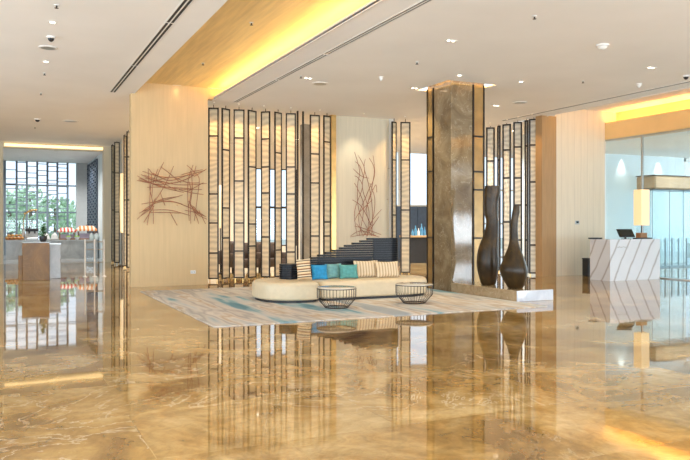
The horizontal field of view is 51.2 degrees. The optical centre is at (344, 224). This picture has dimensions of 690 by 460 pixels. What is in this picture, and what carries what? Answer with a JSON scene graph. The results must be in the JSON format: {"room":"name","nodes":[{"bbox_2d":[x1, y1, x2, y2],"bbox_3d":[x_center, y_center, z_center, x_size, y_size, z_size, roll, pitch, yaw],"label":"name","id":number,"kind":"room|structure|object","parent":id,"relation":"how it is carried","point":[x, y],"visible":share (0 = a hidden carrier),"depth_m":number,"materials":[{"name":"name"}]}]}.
{"room":"lobby","nodes":[
{"label":"lobby","id":0,"kind":"room"},
{"bbox_2d":[3,160,3,254],"bbox_3d":[-22.218,-0.900,36.055,9.390,5.000,0.200,0,0,-25],"label":"wall","id":1,"kind":"structure","parent":0,"point":[3,160],"depth_m":37.95,"materials":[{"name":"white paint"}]},
{"bbox_2d":[4,160,75,254],"bbox_3d":[-17.280,-0.900,38.281,5.620,5.000,0.185,0,0,-25],"label":"window","id":2,"kind":"structure","parent":1,"relation":"in","point":[27,185],"depth_m":38.56,"materials":[{"name":"black metal"}]},
{"bbox_2d":[0,141,110,263],"bbox_3d":[-16.283,-0.900,28.523,13.650,5.000,0.500,0,0,-25],"label":"wall","id":3,"kind":"structure","parent":0,"point":[106,152],"depth_m":31.07,"materials":[{"name":"beige paint"}]},
{"bbox_2d":[4,143,102,149],"bbox_3d":[-12.159,-3.280,30.188,3.830,0.100,0.030,0,0,-25],"label":"light","id":4,"kind":"object","parent":3,"relation":"attached to","point":[5,144],"visible":1,"depth_m":30.13,"materials":[{"name":"white"}]},
{"bbox_2d":[76,163,87,234],"bbox_3d":[-14.528,-0.900,39.734,0.600,5.000,0.250,0,0,-25],"label":"wall","id":5,"kind":"structure","parent":0,"point":[81,168],"depth_m":39.61,"materials":[{"name":"grey paint"}]},
{"bbox_2d":[88,153,101,258],"bbox_3d":[-12.187,-0.900,35.947,0.380,5.000,9.400,0,0,-25],"label":"wall","id":6,"kind":"structure","parent":0,"point":[99,244],"depth_m":34.90,"materials":[{"name":"white paint"}]},
{"bbox_2d":[87,159,97,239],"bbox_3d":[-13.163,-1.275,37.477,0.060,4.000,4.459,0,0,-25],"label":"screen","id":7,"kind":"object","parent":6,"relation":"attached to","point":[92,169],"visible":0.84,"depth_m":37.08,"materials":[{"name":"grey metal"}]},
{"bbox_2d":[119,141,121,263],"bbox_3d":[-9.297,-0.900,30.013,0.250,5.000,3.800,0,0,-25],"label":"wall","id":8,"kind":"structure","parent":0,"point":[121,141],"depth_m":29.54,"materials":[{"name":"white paint"}]},
{"bbox_2d":[129,83,225,286],"bbox_3d":[-4.404,-1.050,19.241,2.590,5.300,0.280,0,0,-25],"label":"wall","id":9,"kind":"structure","parent":0,"point":[168,124],"depth_m":18.97,"materials":[{"name":"beige wood"}]},
{"bbox_2d":[131,281,207,286],"bbox_3d":[-4.608,1.555,18.983,2.020,0.090,0.012,0,0,-25],"label":"baseboard","id":10,"kind":"structure","parent":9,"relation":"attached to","point":[193,282],"depth_m":18.96,"materials":[{"name":"wood"}]},
{"bbox_2d":[137,162,206,224],"bbox_3d":[-4.537,-0.816,18.927,1.819,1.660,0.165,0,0,-25],"label":"sculpture","id":11,"kind":"object","parent":9,"relation":"attached to","point":[154,174],"visible":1,"depth_m":18.90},
{"bbox_2d":[146,0,371,88],"bbox_3d":[0.951,-3.750,7.719,2.800,0.100,25.130,0,0,-25],"label":"ceiling","id":12,"kind":"structure","parent":0,"point":[231,49],"depth_m":14.28,"materials":[{"name":"brown wood"}]},
{"bbox_2d":[214,0,383,99],"bbox_3d":[1.850,-3.425,8.146,0.030,0.090,25.130,0,0,-25],"label":"trim","id":13,"kind":"structure","parent":12,"relation":"attached to","point":[368,6],"depth_m":13.48,"materials":[{"name":"white metal"}]},
{"bbox_2d":[122,138,426,259],"bbox_3d":[-1.924,-0.900,31.328,15.000,5.000,0.250,0,0,-25],"label":"wall","id":14,"kind":"structure","parent":0,"point":[231,144],"depth_m":30.37,"materials":[{"name":"white paint"}]},
{"bbox_2d":[257,168,296,245],"bbox_3d":[-3.113,-0.750,30.736,2.293,3.390,0.100,0,0,-25],"label":"window","id":15,"kind":"structure","parent":14,"relation":"in","point":[271,207],"depth_m":31.16,"materials":[{"name":"brown metal"}]},
{"bbox_2d":[397,152,426,205],"bbox_3d":[2.513,-2.150,33.407,5.290,2.590,0.100,0,0,-25],"label":"window","id":16,"kind":"structure","parent":14,"relation":"in","point":[397,152],"depth_m":33.37,"materials":[{"name":"glass"}]},
{"bbox_2d":[0,249,689,459],"bbox_3d":[1.200,1.660,21.603,39.301,0.120,50.000,0,0,-25],"label":"floor","id":17,"kind":"structure","parent":0,"point":[99,367],"depth_m":7.51,"materials":[{"name":"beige stone"}]},
{"bbox_2d":[18,241,49,280],"bbox_3d":[-9.065,1.045,20.985,0.830,1.110,0.550,0,0,-25],"label":"stand","id":18,"kind":"object","parent":17,"relation":"on","point":[33,264],"visible":1,"depth_m":20.75,"materials":[{"name":"brown wood"}]},
{"bbox_2d":[38,226,47,241],"bbox_3d":[-8.808,0.252,21.031,0.317,0.476,0.301,0,0,-25],"label":"potted plant","id":19,"kind":"object","parent":18,"relation":"on","point":[43,238],"visible":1,"depth_m":20.99,"materials":[{"name":"green plant"}]},
{"bbox_2d":[5,239,96,259],"bbox_3d":[-14.001,1.150,34.394,4.030,0.900,0.950,0,0,-25],"label":"countertop","id":20,"kind":"structure","parent":17,"relation":"on","point":[70,249],"depth_m":34.27,"materials":[{"name":"grey stone"}]},
{"bbox_2d":[21,209,36,239],"bbox_3d":[-15.021,-0.027,34.247,0.735,1.453,0.236,0,0,-25],"label":"lamp","id":21,"kind":"object","parent":20,"relation":"on","point":[23,234],"visible":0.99,"depth_m":34.12,"materials":[{"name":"gold metal"}]},
{"bbox_2d":[25,228,38,239],"bbox_3d":[-14.803,0.430,34.052,0.560,0.540,0.420,0,0,-25],"label":"coffee machine","id":22,"kind":"object","parent":20,"relation":"on","point":[31,233],"visible":1,"depth_m":33.95,"materials":[{"name":"metal"}]},
{"bbox_2d":[51,233,57,239],"bbox_3d":[-13.842,0.535,34.320,0.380,0.330,0.380,0,0,-25],"label":"serving dish","id":23,"kind":"object","parent":20,"relation":"on","point":[54,236],"visible":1,"depth_m":34.19,"materials":[{"name":"white ceramic"}]},
{"bbox_2d":[57,227,75,239],"bbox_3d":[-13.438,0.390,34.778,0.820,0.620,0.640,0,0,-25],"label":"food cart","id":24,"kind":"object","parent":20,"relation":"on","point":[61,236],"visible":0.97,"depth_m":34.58,"materials":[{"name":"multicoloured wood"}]},
{"bbox_2d":[76,225,96,238],"bbox_3d":[-12.625,0.340,35.164,0.920,0.720,0.640,0,0,-25],"label":"food cart","id":25,"kind":"object","parent":20,"relation":"on","point":[80,228],"visible":0.85,"depth_m":34.94,"materials":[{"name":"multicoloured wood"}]},
{"bbox_2d":[89,233,93,239],"bbox_3d":[-12.265,0.535,34.836,0.220,0.330,0.220,0,0,-25],"label":"glass jar","id":26,"kind":"object","parent":20,"relation":"on","point":[91,235],"visible":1,"depth_m":34.75,"materials":[{"name":"glass"}]},
{"bbox_2d":[49,243,60,278],"bbox_3d":[-8.753,1.075,21.720,0.340,1.050,0.390,0,0,-25],"label":"pedestal","id":27,"kind":"object","parent":17,"relation":"on","point":[54,248],"visible":0.88,"depth_m":21.56,"materials":[{"name":"stone"}]},
{"bbox_2d":[83,239,105,276],"bbox_3d":[-7.733,1.015,22.232,0.697,1.170,0.140,0,0,-25],"label":"glass barrier","id":28,"kind":"object","parent":17,"relation":"on","point":[94,241],"visible":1,"depth_m":22.21,"materials":[{"name":"white metal"}]},
{"bbox_2d":[111,144,113,262],"bbox_3d":[-9.739,-0.900,30.185,0.032,5.000,0.230,0,0,5],"label":"screen","id":29,"kind":"object","parent":17,"relation":"on","point":[112,145],"visible":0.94,"depth_m":30.15,"materials":[{"name":"brown metal"}]},
{"bbox_2d":[114,142,119,264],"bbox_3d":[-9.203,-0.900,29.062,0.216,5.000,0.032,0,0,-21],"label":"screen","id":30,"kind":"object","parent":17,"relation":"on","point":[116,144],"visible":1,"depth_m":29.05,"materials":[{"name":"brown metal"}]},
{"bbox_2d":[118,173,122,265],"bbox_3d":[-8.668,-0.200,27.987,0.320,3.600,0.320,0,0,-25],"label":"screen","id":31,"kind":"object","parent":17,"relation":"on","point":[121,174],"visible":0.69,"depth_m":27.92,"materials":[{"name":"brown metal"}]},
{"bbox_2d":[123,135,125,267],"bbox_3d":[-8.232,-0.900,26.943,0.032,5.000,0.233,0,0,5],"label":"screen","id":32,"kind":"object","parent":17,"relation":"on","point":[124,136],"visible":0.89,"depth_m":26.86,"materials":[{"name":"brown metal"}]},
{"bbox_2d":[126,130,128,269],"bbox_3d":[-7.748,-0.900,25.767,0.146,5.000,0.032,0,0,-25],"label":"screen","id":33,"kind":"object","parent":17,"relation":"on","point":[127,132],"visible":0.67,"depth_m":25.74,"materials":[{"name":"brown metal"}]},
{"bbox_2d":[208,105,218,281],"bbox_3d":[-3.721,-0.900,20.373,0.297,5.000,0.032,0,0,-3],"label":"screen","id":34,"kind":"object","parent":17,"relation":"on","point":[213,113],"visible":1,"depth_m":20.37,"materials":[{"name":"brown metal"}]},
{"bbox_2d":[219,185,220,273],"bbox_3d":[-4.075,0.150,23.526,0.320,2.900,0.320,0,0,-25],"label":"screen","id":35,"kind":"object","parent":17,"relation":"on","point":[219,185],"visible":0.41,"depth_m":23.45,"materials":[{"name":"brown metal"}]},
{"bbox_2d":[221,106,229,280],"bbox_3d":[-3.398,-0.900,20.526,0.032,5.000,0.324,0,0,35],"label":"screen","id":36,"kind":"object","parent":17,"relation":"on","point":[225,113],"visible":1,"depth_m":20.51,"materials":[{"name":"brown metal"}]},
{"bbox_2d":[219,241,232,263],"bbox_3d":[-4.154,1.100,26.397,0.920,1.000,0.780,0,0,-2],"label":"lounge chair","id":37,"kind":"object","parent":17,"relation":"on","point":[231,242],"visible":0.04,"depth_m":26.63,"materials":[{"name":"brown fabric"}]},
{"bbox_2d":[233,109,244,280],"bbox_3d":[-3.045,-0.900,20.694,0.316,5.000,0.032,0,0,-7],"label":"screen","id":38,"kind":"object","parent":17,"relation":"on","point":[238,114],"visible":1,"depth_m":20.69,"materials":[{"name":"brown metal"}]},
{"bbox_2d":[230,243,260,272],"bbox_3d":[-3.335,1.100,24.131,0.920,1.000,0.780,0,0,-43],"label":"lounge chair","id":39,"kind":"object","parent":17,"relation":"on","point":[246,244],"visible":0.34,"depth_m":24.10,"materials":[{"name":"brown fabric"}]},
{"bbox_2d":[248,110,256,280],"bbox_3d":[-2.692,-0.900,20.862,0.032,5.000,0.352,0,0,35],"label":"screen","id":40,"kind":"object","parent":17,"relation":"on","point":[252,115],"visible":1,"depth_m":20.87,"materials":[{"name":"brown metal"}]},
{"bbox_2d":[261,109,269,277],"bbox_3d":[-2.320,-0.900,21.038,0.295,5.000,0.032,0,0,19],"label":"screen","id":41,"kind":"object","parent":17,"relation":"on","point":[265,115],"visible":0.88,"depth_m":21.03,"materials":[{"name":"brown metal"}]},
{"bbox_2d":[257,242,285,271],"bbox_3d":[-2.507,1.100,24.746,0.920,1.000,0.780,0,0,-37],"label":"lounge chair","id":42,"kind":"object","parent":17,"relation":"on","point":[259,243],"visible":0.12,"depth_m":24.76,"materials":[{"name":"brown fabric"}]},
{"bbox_2d":[274,112,281,277],"bbox_3d":[-1.970,-0.900,21.205,0.032,5.000,0.320,0,0,35],"label":"screen","id":43,"kind":"object","parent":17,"relation":"on","point":[277,115],"visible":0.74,"depth_m":21.17,"materials":[{"name":"brown metal"}]},
{"bbox_2d":[286,113,295,262],"bbox_3d":[-1.608,-0.900,21.377,0.305,5.000,0.032,0,0,-5],"label":"screen","id":44,"kind":"object","parent":17,"relation":"on","point":[290,117],"visible":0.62,"depth_m":21.37,"materials":[{"name":"brown metal"}]},
{"bbox_2d":[297,111,298,259],"bbox_3d":[-1.413,-0.900,21.469,0.040,5.000,0.060,0,0,-25],"label":"post","id":45,"kind":"object","parent":17,"relation":"on","point":[297,111],"visible":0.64,"depth_m":21.44,"materials":[{"name":"brown metal"}]},
{"bbox_2d":[302,111,303,259],"bbox_3d":[-1.257,-0.900,21.543,0.040,5.000,0.060,0,0,-25],"label":"post","id":46,"kind":"object","parent":17,"relation":"on","point":[302,111],"visible":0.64,"depth_m":21.53,"materials":[{"name":"brown metal"}]},
{"bbox_2d":[300,124,309,259],"bbox_3d":[-1.341,-0.900,24.437,0.281,5.000,0.300,0,0,-25],"label":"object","id":47,"kind":"structure","parent":17,"relation":"on","point":[306,126],"depth_m":24.30,"materials":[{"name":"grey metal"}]},
{"bbox_2d":[310,112,319,261],"bbox_3d":[-0.910,-0.900,21.708,0.319,5.000,0.032,0,0,-21],"label":"screen","id":48,"kind":"object","parent":17,"relation":"on","point":[314,119],"visible":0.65,"depth_m":21.70,"materials":[{"name":"brown metal"}]},
{"bbox_2d":[323,115,330,256],"bbox_3d":[-0.547,-0.900,21.880,0.294,5.000,0.032,0,0,-43],"label":"screen","id":49,"kind":"object","parent":17,"relation":"on","point":[326,119],"visible":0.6,"depth_m":21.86,"materials":[{"name":"brown metal"}]},
{"bbox_2d":[140,287,546,327],"bbox_3d":[-0.484,1.593,15.695,6.650,0.014,6.730,0,0,-25],"label":"area rug","id":50,"kind":"object","parent":17,"relation":"on","point":[233,306],"visible":0.72,"depth_m":13.84,"materials":[{"name":"carpet"}]},
{"bbox_2d":[316,285,356,308],"bbox_3d":[-0.162,1.386,13.816,0.774,0.395,0.774,0,0,-25],"label":"coffee table","id":51,"kind":"object","parent":50,"relation":"on","point":[330,287],"visible":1,"depth_m":13.68,"materials":[{"name":"black metal"}]},
{"bbox_2d":[252,238,426,302],"bbox_3d":[-0.009,0.945,15.914,4.117,1.283,1.790,0,0,-25],"label":"sofa","id":52,"kind":"object","parent":50,"relation":"on","point":[287,288],"visible":0.74,"depth_m":15.52,"materials":[{"name":"beige fabric"}]},
{"bbox_2d":[296,258,311,279],"bbox_3d":[-0.877,0.938,15.336,0.353,0.467,0.165,0,0,3],"label":"cushion","id":53,"kind":"object","parent":52,"relation":"on","point":[303,266],"visible":1,"depth_m":15.27,"materials":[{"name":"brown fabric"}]},
{"bbox_2d":[311,264,327,279],"bbox_3d":[-0.555,1.020,15.634,0.364,0.325,0.184,0,0,-19],"label":"cushion","id":54,"kind":"object","parent":52,"relation":"on","point":[318,271],"visible":1,"depth_m":15.57,"materials":[{"name":"blue fabric"}]},
{"bbox_2d":[327,263,340,277],"bbox_3d":[-0.248,1.020,15.968,0.424,0.325,0.184,0,0,-32],"label":"cushion","id":55,"kind":"object","parent":52,"relation":"on","point":[333,270],"visible":0.79,"depth_m":15.89,"materials":[{"name":"teal fabric"}]},
{"bbox_2d":[339,264,357,278],"bbox_3d":[0.080,1.027,15.912,0.435,0.310,0.182,0,0,-20],"label":"cushion","id":56,"kind":"object","parent":52,"relation":"on","point":[346,271],"visible":1,"depth_m":15.85,"materials":[{"name":"green fabric"}]},
{"bbox_2d":[353,260,376,276],"bbox_3d":[0.476,0.993,16.297,0.590,0.378,0.192,0,0,-19],"label":"cushion","id":57,"kind":"object","parent":52,"relation":"on","point":[364,268],"visible":0.87,"depth_m":16.23,"materials":[{"name":"beige fabric"}]},
{"bbox_2d":[375,261,399,277],"bbox_3d":[0.966,1.003,16.317,0.579,0.358,0.189,0,0,-22],"label":"cushion","id":58,"kind":"object","parent":52,"relation":"on","point":[384,269],"visible":1,"depth_m":16.25,"materials":[{"name":"beige fabric"}]},
{"bbox_2d":[395,282,432,303],"bbox_3d":[1.407,1.386,14.638,0.774,0.395,0.774,0,0,-28],"label":"coffee table","id":59,"kind":"object","parent":50,"relation":"on","point":[406,284],"visible":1,"depth_m":14.53,"materials":[{"name":"black metal"}]},
{"bbox_2d":[391,121,396,237],"bbox_3d":[1.568,-0.900,22.995,0.032,5.000,0.225,0,0,45],"label":"screen","id":60,"kind":"object","parent":17,"relation":"on","point":[393,124],"visible":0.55,"depth_m":22.96,"materials":[{"name":"brown metal"}]},
{"bbox_2d":[400,119,409,274],"bbox_3d":[1.934,-0.900,23.059,0.324,5.000,0.032,0,0,-5],"label":"screen","id":61,"kind":"object","parent":17,"relation":"on","point":[404,126],"visible":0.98,"depth_m":23.05,"materials":[{"name":"brown metal"}]},
{"bbox_2d":[397,206,426,259],"bbox_3d":[3.209,0.375,33.223,2.300,2.450,0.530,0,0,-25],"label":"bar cabinet","id":62,"kind":"object","parent":17,"relation":"on","point":[418,215],"visible":0.1,"depth_m":32.94,"materials":[{"name":"grey wood"}]},
{"bbox_2d":[399,235,426,262],"bbox_3d":[3.211,1.020,30.639,1.676,1.160,0.700,0,0,-25],"label":"cabinet","id":63,"kind":"object","parent":17,"relation":"on","point":[418,243],"depth_m":30.31,"materials":[{"name":"black wood"}]},
{"bbox_2d":[399,235,426,236],"bbox_3d":[3.211,0.480,30.639,1.676,0.080,0.700,0,0,-25],"label":"countertop","id":64,"kind":"structure","parent":63,"relation":"on","point":[399,235],"depth_m":30.20,"materials":[{"name":"brown wood"}]},
{"bbox_2d":[427,80,484,291],"bbox_3d":[2.729,-1.000,17.834,0.990,5.200,1.080,0,0,-25],"label":"column","id":65,"kind":"structure","parent":17,"relation":"on","point":[455,109],"depth_m":17.43,"materials":[{"name":"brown stone"}]},
{"bbox_2d":[486,126,494,185],"bbox_3d":[5.004,-0.900,24.781,0.299,5.000,0.032,0,0,5],"label":"screen","id":66,"kind":"object","parent":17,"relation":"on","point":[490,131],"visible":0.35,"depth_m":24.77,"materials":[{"name":"brown metal"}]},
{"bbox_2d":[497,126,500,271],"bbox_3d":[5.206,-0.900,24.356,0.120,5.000,0.032,0,0,33],"label":"screen","id":67,"kind":"object","parent":17,"relation":"on","point":[498,127],"visible":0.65,"depth_m":24.33,"materials":[{"name":"brown metal"}]},
{"bbox_2d":[451,281,552,301],"bbox_3d":[3.487,1.485,16.274,0.960,0.230,2.450,0,0,-25],"label":"plinth","id":68,"kind":"object","parent":17,"relation":"on","point":[499,290],"visible":0.89,"depth_m":15.54,"materials":[{"name":"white stone"}]},
{"bbox_2d":[477,185,500,284],"bbox_3d":[3.302,0.235,16.573,0.523,2.270,0.514,0,0,-25],"label":"bronze vase","id":69,"kind":"object","parent":68,"relation":"on","point":[488,250],"visible":1,"depth_m":16.41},
{"bbox_2d":[500,206,527,288],"bbox_3d":[3.679,0.475,15.655,0.597,1.790,0.597,0,0,-25],"label":"bronze vase","id":70,"kind":"object","parent":68,"relation":"on","point":[513,268],"visible":1,"depth_m":15.50,"materials":[{"name":"brown metal"}]},
{"bbox_2d":[502,123,510,259],"bbox_3d":[5.385,-0.900,23.979,0.288,5.000,0.032,0,0,27],"label":"screen","id":71,"kind":"object","parent":17,"relation":"on","point":[506,128],"visible":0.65,"depth_m":23.97,"materials":[{"name":"brown metal"}]},
{"bbox_2d":[513,121,521,250],"bbox_3d":[5.629,-0.900,23.466,0.286,5.000,0.032,0,0,10],"label":"screen","id":72,"kind":"object","parent":17,"relation":"on","point":[517,126],"visible":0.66,"depth_m":23.46,"materials":[{"name":"brown metal"}]},
{"bbox_2d":[524,119,528,272],"bbox_3d":[5.816,-0.900,23.072,0.128,5.000,0.032,0,0,37],"label":"screen","id":73,"kind":"object","parent":17,"relation":"on","point":[526,122],"visible":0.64,"depth_m":23.07,"materials":[{"name":"brown metal"}]},
{"bbox_2d":[529,119,535,275],"bbox_3d":[5.969,-0.900,22.750,0.315,5.000,0.032,0,0,7],"label":"screen","id":74,"kind":"object","parent":17,"relation":"on","point":[532,122],"visible":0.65,"depth_m":22.75,"materials":[{"name":"brown metal"}]},
{"bbox_2d":[582,258,589,275],"bbox_3d":[7.634,1.320,22.665,0.220,0.560,0.280,0,0,-25],"label":"waste bin","id":75,"kind":"object","parent":17,"relation":"on","point":[585,261],"visible":0.73,"depth_m":22.59,"materials":[{"name":"black plastic"}]},
{"bbox_2d":[590,239,659,280],"bbox_3d":[8.273,1.005,21.259,1.984,1.190,0.782,0,0,-25],"label":"reception desk","id":76,"kind":"object","parent":17,"relation":"on","point":[610,259],"visible":0.99,"depth_m":20.88,"materials":[{"name":"stone"}]},
{"bbox_2d":[616,229,634,238],"bbox_3d":[8.222,0.265,21.090,0.500,0.291,0.196,0,0,-11],"label":"computer monitor","id":77,"kind":"object","parent":76,"relation":"on","point":[624,233],"visible":0.98,"depth_m":21.07,"materials":[{"name":"black plastic"}]},
{"bbox_2d":[634,189,648,237],"bbox_3d":[8.818,-0.320,21.412,0.310,1.460,0.310,0,0,-22],"label":"table lamp","id":78,"kind":"object","parent":76,"relation":"on","point":[641,196],"visible":0.84,"depth_m":21.29,"materials":[{"name":"beige fabric"}]},
{"bbox_2d":[669,190,682,266],"bbox_3d":[12.649,0.140,27.421,0.717,2.920,0.150,0,0,-25],"label":"door","id":79,"kind":"structure","parent":17,"relation":"on","point":[671,240],"depth_m":27.32,"materials":[{"name":"blue metal"}]},
{"bbox_2d":[683,191,689,266],"bbox_3d":[13.427,0.140,27.791,0.936,2.920,0.150,0,0,-25],"label":"door","id":80,"kind":"structure","parent":17,"relation":"on","point":[686,265],"depth_m":27.63,"materials":[{"name":"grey metal"}]},
{"bbox_2d":[0,0,689,163],"bbox_3d":[1.543,-3.500,20.881,39.300,0.200,48.401,0,0,-25],"label":"ceiling","id":81,"kind":"structure","parent":0,"point":[488,33],"depth_m":15.06,"materials":[{"name":"white paint"}]},
{"bbox_2d":[38,45,57,49],"bbox_3d":[-5.689,-3.389,13.791,0.340,0.022,0.340,0,0,-25],"label":"ceiling speaker","id":82,"kind":"object","parent":81,"relation":"attached to","point":[44,47],"visible":1,"depth_m":13.72,"materials":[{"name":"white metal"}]},
{"bbox_2d":[41,47,54,49],"bbox_3d":[-5.689,-3.381,13.791,0.299,0.006,0.299,0,0,-25],"label":"ceiling light","id":83,"kind":"object","parent":82,"relation":"attached to","point":[44,48],"depth_m":13.78,"materials":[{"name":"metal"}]},
{"bbox_2d":[47,35,54,41],"bbox_3d":[-5.303,-3.353,12.987,0.150,0.095,0.150,0,0,-25],"label":"dome camera","id":84,"kind":"object","parent":81,"relation":"attached to","point":[50,38],"visible":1,"depth_m":12.94,"materials":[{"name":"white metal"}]},
{"bbox_2d":[63,120,78,122],"bbox_3d":[-8.958,-3.389,23.538,0.500,0.022,0.500,0,0,-25],"label":"ceiling speaker","id":85,"kind":"object","parent":81,"relation":"attached to","point":[72,121],"visible":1,"depth_m":23.50,"materials":[{"name":"white metal"}]},
{"bbox_2d":[109,0,193,92],"bbox_3d":[-2.473,-3.397,11.098,0.160,0.014,16.171,0,0,-25],"label":"ceiling vent","id":86,"kind":"object","parent":81,"relation":"in","point":[182,7],"visible":1,"depth_m":13.24,"materials":[{"name":"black metal"}]},
{"bbox_2d":[312,82,327,85],"bbox_3d":[-0.601,-3.389,17.300,0.400,0.022,0.400,0,0,-25],"label":"ceiling speaker","id":87,"kind":"object","parent":81,"relation":"attached to","point":[313,83],"visible":1,"depth_m":17.21,"materials":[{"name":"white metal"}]},
{"bbox_2d":[233,0,432,101],"bbox_3d":[0.459,-3.397,12.538,0.140,0.014,16.259,0,0,-25],"label":"ceiling vent","id":88,"kind":"object","parent":81,"relation":"in","point":[422,2],"visible":1,"depth_m":13.45,"materials":[{"name":"white metal"}]},
{"bbox_2d":[513,101,526,103],"bbox_3d":[4.857,-3.389,19.984,0.400,0.022,0.400,0,0,-25],"label":"ceiling light","id":89,"kind":"object","parent":81,"relation":"attached to","point":[517,102],"visible":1,"depth_m":19.88,"materials":[{"name":"white metal"}]},
{"bbox_2d":[501,81,689,120],"bbox_3d":[8.334,-3.397,16.688,0.130,0.014,15.000,0,0,-25],"label":"ceiling vent","id":90,"kind":"object","parent":81,"relation":"in","point":[686,81],"visible":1,"depth_m":19.47,"materials":[{"name":"white metal"}]},
{"bbox_2d":[596,43,608,49],"bbox_3d":[4.859,-3.353,13.585,0.240,0.095,0.240,0,0,-25],"label":"smoke detector","id":91,"kind":"object","parent":81,"relation":"attached to","point":[602,46],"visible":1,"depth_m":13.52,"materials":[{"name":"white plastic"}]},
{"bbox_2d":[336,115,388,253],"bbox_3d":[0.498,-0.900,22.847,2.140,5.000,0.250,0,0,-25],"label":"wall","id":92,"kind":"structure","parent":0,"point":[368,138],"depth_m":22.70,"materials":[{"name":"beige paint"}]},
{"bbox_2d":[329,115,335,256],"bbox_3d":[-0.420,-0.900,22.405,0.153,5.000,0.360,0,0,-25],"label":"trim","id":93,"kind":"structure","parent":92,"relation":"attached to","point":[333,117],"depth_m":22.24,"materials":[{"name":"gold metal"}]},
{"bbox_2d":[351,152,399,236],"bbox_3d":[1.004,-0.952,22.849,1.886,2.675,0.150,0,0,-27],"label":"sculpture","id":94,"kind":"object","parent":92,"relation":"attached to","point":[363,207],"visible":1,"depth_m":22.66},
{"bbox_2d":[389,119,393,237],"bbox_3d":[1.424,-0.900,23.298,0.160,5.000,0.330,0,0,-25],"label":"trim","id":95,"kind":"structure","parent":92,"relation":"attached to","point":[390,120],"depth_m":23.13,"materials":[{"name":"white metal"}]},
{"bbox_2d":[536,110,615,276],"bbox_3d":[7.487,-1.050,23.133,3.210,5.300,0.290,0,0,-25],"label":"wall","id":96,"kind":"structure","parent":0,"point":[580,134],"depth_m":22.83,"materials":[{"name":"beige wood"}]},
{"bbox_2d":[548,87,689,115],"bbox_3d":[11.324,-3.425,11.787,0.030,0.090,23.580,0,0,-25],"label":"trim","id":97,"kind":"structure","parent":96,"relation":"attached to","point":[687,87],"depth_m":19.74,"materials":[{"name":"paint"}]},
{"bbox_2d":[523,135,683,262],"bbox_3d":[10.577,-0.900,28.934,8.470,5.000,0.200,0,0,-25],"label":"wall","id":98,"kind":"structure","parent":0,"point":[621,171],"depth_m":29.49,"materials":[{"name":"glass"}]},
{"bbox_2d":[684,158,689,262],"bbox_3d":[16.136,-0.900,31.529,3.800,5.000,0.120,0,0,-25],"label":"window","id":99,"kind":"structure","parent":98,"relation":"in","point":[685,159],"depth_m":30.69,"materials":[{"name":"clear glass"}]},
{"bbox_2d":[582,88,689,112],"bbox_3d":[12.553,-3.750,12.370,3.290,0.100,23.580,0,0,-25],"label":"ceiling","id":100,"kind":"structure","parent":0,"point":[684,94],"depth_m":21.75,"materials":[{"name":"white paint"}]},
{"bbox_2d":[605,131,689,157],"bbox_3d":[18.235,-2.950,17.294,12.220,0.200,27.600,0,0,-25],"label":"ceiling","id":101,"kind":"structure","parent":0,"point":[651,148],"depth_m":26.14,"materials":[{"name":"white paint"}]},
{"bbox_2d":[605,109,689,139],"bbox_3d":[13.560,-3.055,12.848,0.060,0.550,23.580,0,0,-25],"label":"wall","id":102,"kind":"structure","parent":0,"point":[680,119],"depth_m":21.90,"materials":[{"name":"beige wood"}]},
{"bbox_2d":[605,128,689,280],"bbox_3d":[10.584,-0.590,19.184,0.080,4.380,9.580,0,0,-25],"label":"window","id":103,"kind":"structure","parent":102,"relation":"in","point":[685,129],"depth_m":22.16,"materials":[{"name":"metal"}]},
{"bbox_2d":[616,99,689,140],"bbox_3d":[13.813,-3.240,12.968,0.500,0.920,23.580,0,0,-25],"label":"trim","id":104,"kind":"structure","parent":102,"relation":"attached to","point":[684,104],"depth_m":22.34,"materials":[{"name":"yellow"}]},
{"bbox_3d":[11.301,0.140,27.257,0.060,2.920,0.650,0,0,-25],"label":"wall","id":105,"kind":"structure","parent":0,"visible":0},
{"bbox_2d":[652,190,668,267],"bbox_3d":[11.911,0.140,27.071,0.871,2.920,0.150,0,0,-25],"label":"door","id":106,"kind":"structure","parent":105,"relation":"in","point":[652,190],"depth_m":27.06,"materials":[{"name":"blue metal"}]},
{"bbox_2d":[636,175,689,190],"bbox_3d":[13.859,-1.595,28.328,5.659,0.550,0.910,0,0,-25],"label":"canopy","id":107,"kind":"object","parent":105,"relation":"attached to","point":[651,182],"visible":0.92,"depth_m":27.07,"materials":[{"name":"brown wood"}]},
{"label":"outside","id":108,"kind":"structure","parent":0,"visible":0},
{"bbox_2d":[257,238,689,247],"bbox_3d":[-8.527,1.810,64.585,80.000,0.180,36.000,0,0,-25],"label":"ground","id":109,"kind":"structure","parent":108,"point":[283,241],"depth_m":75.06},
{"bbox_2d":[6,189,30,236],"bbox_3d":[-20.317,-0.237,43.515,2.482,3.922,2.574,0,0,-25],"label":"tree","id":110,"kind":"object","parent":109,"relation":"on","point":[10,226],"visible":0.58,"depth_m":43.39,"materials":[{"name":"green plant"}]},
{"bbox_2d":[6,186,52,231],"bbox_3d":[-21.676,-0.547,49.514,3.296,4.541,3.134,0,0,-25],"label":"tree","id":111,"kind":"object","parent":109,"relation":"on","point":[30,215],"visible":0.33,"depth_m":49.26,"materials":[{"name":"green plant"}]},
{"bbox_2d":[33,196,75,239],"bbox_3d":[-17.958,-0.044,44.621,2.614,3.537,2.546,0,0,-25],"label":"tree","id":112,"kind":"object","parent":109,"relation":"on","point":[63,202],"visible":0.57,"depth_m":44.46,"materials":[{"name":"green plant"}]},
{"bbox_2d":[58,200,75,235],"bbox_3d":[-18.258,0.021,48.852,2.329,3.408,2.322,0,0,-25],"label":"tree","id":113,"kind":"object","parent":109,"relation":"on","point":[72,202],"visible":0.09,"depth_m":48.45,"materials":[{"name":"green plant"}]},
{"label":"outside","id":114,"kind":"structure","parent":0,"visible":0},
{"bbox_2d":[501,245,689,257],"bbox_3d":[35.503,1.810,30.142,30.000,0.180,64.000,0,0,-25],"label":"ground","id":115,"kind":"structure","parent":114,"point":[688,246],"depth_m":48.57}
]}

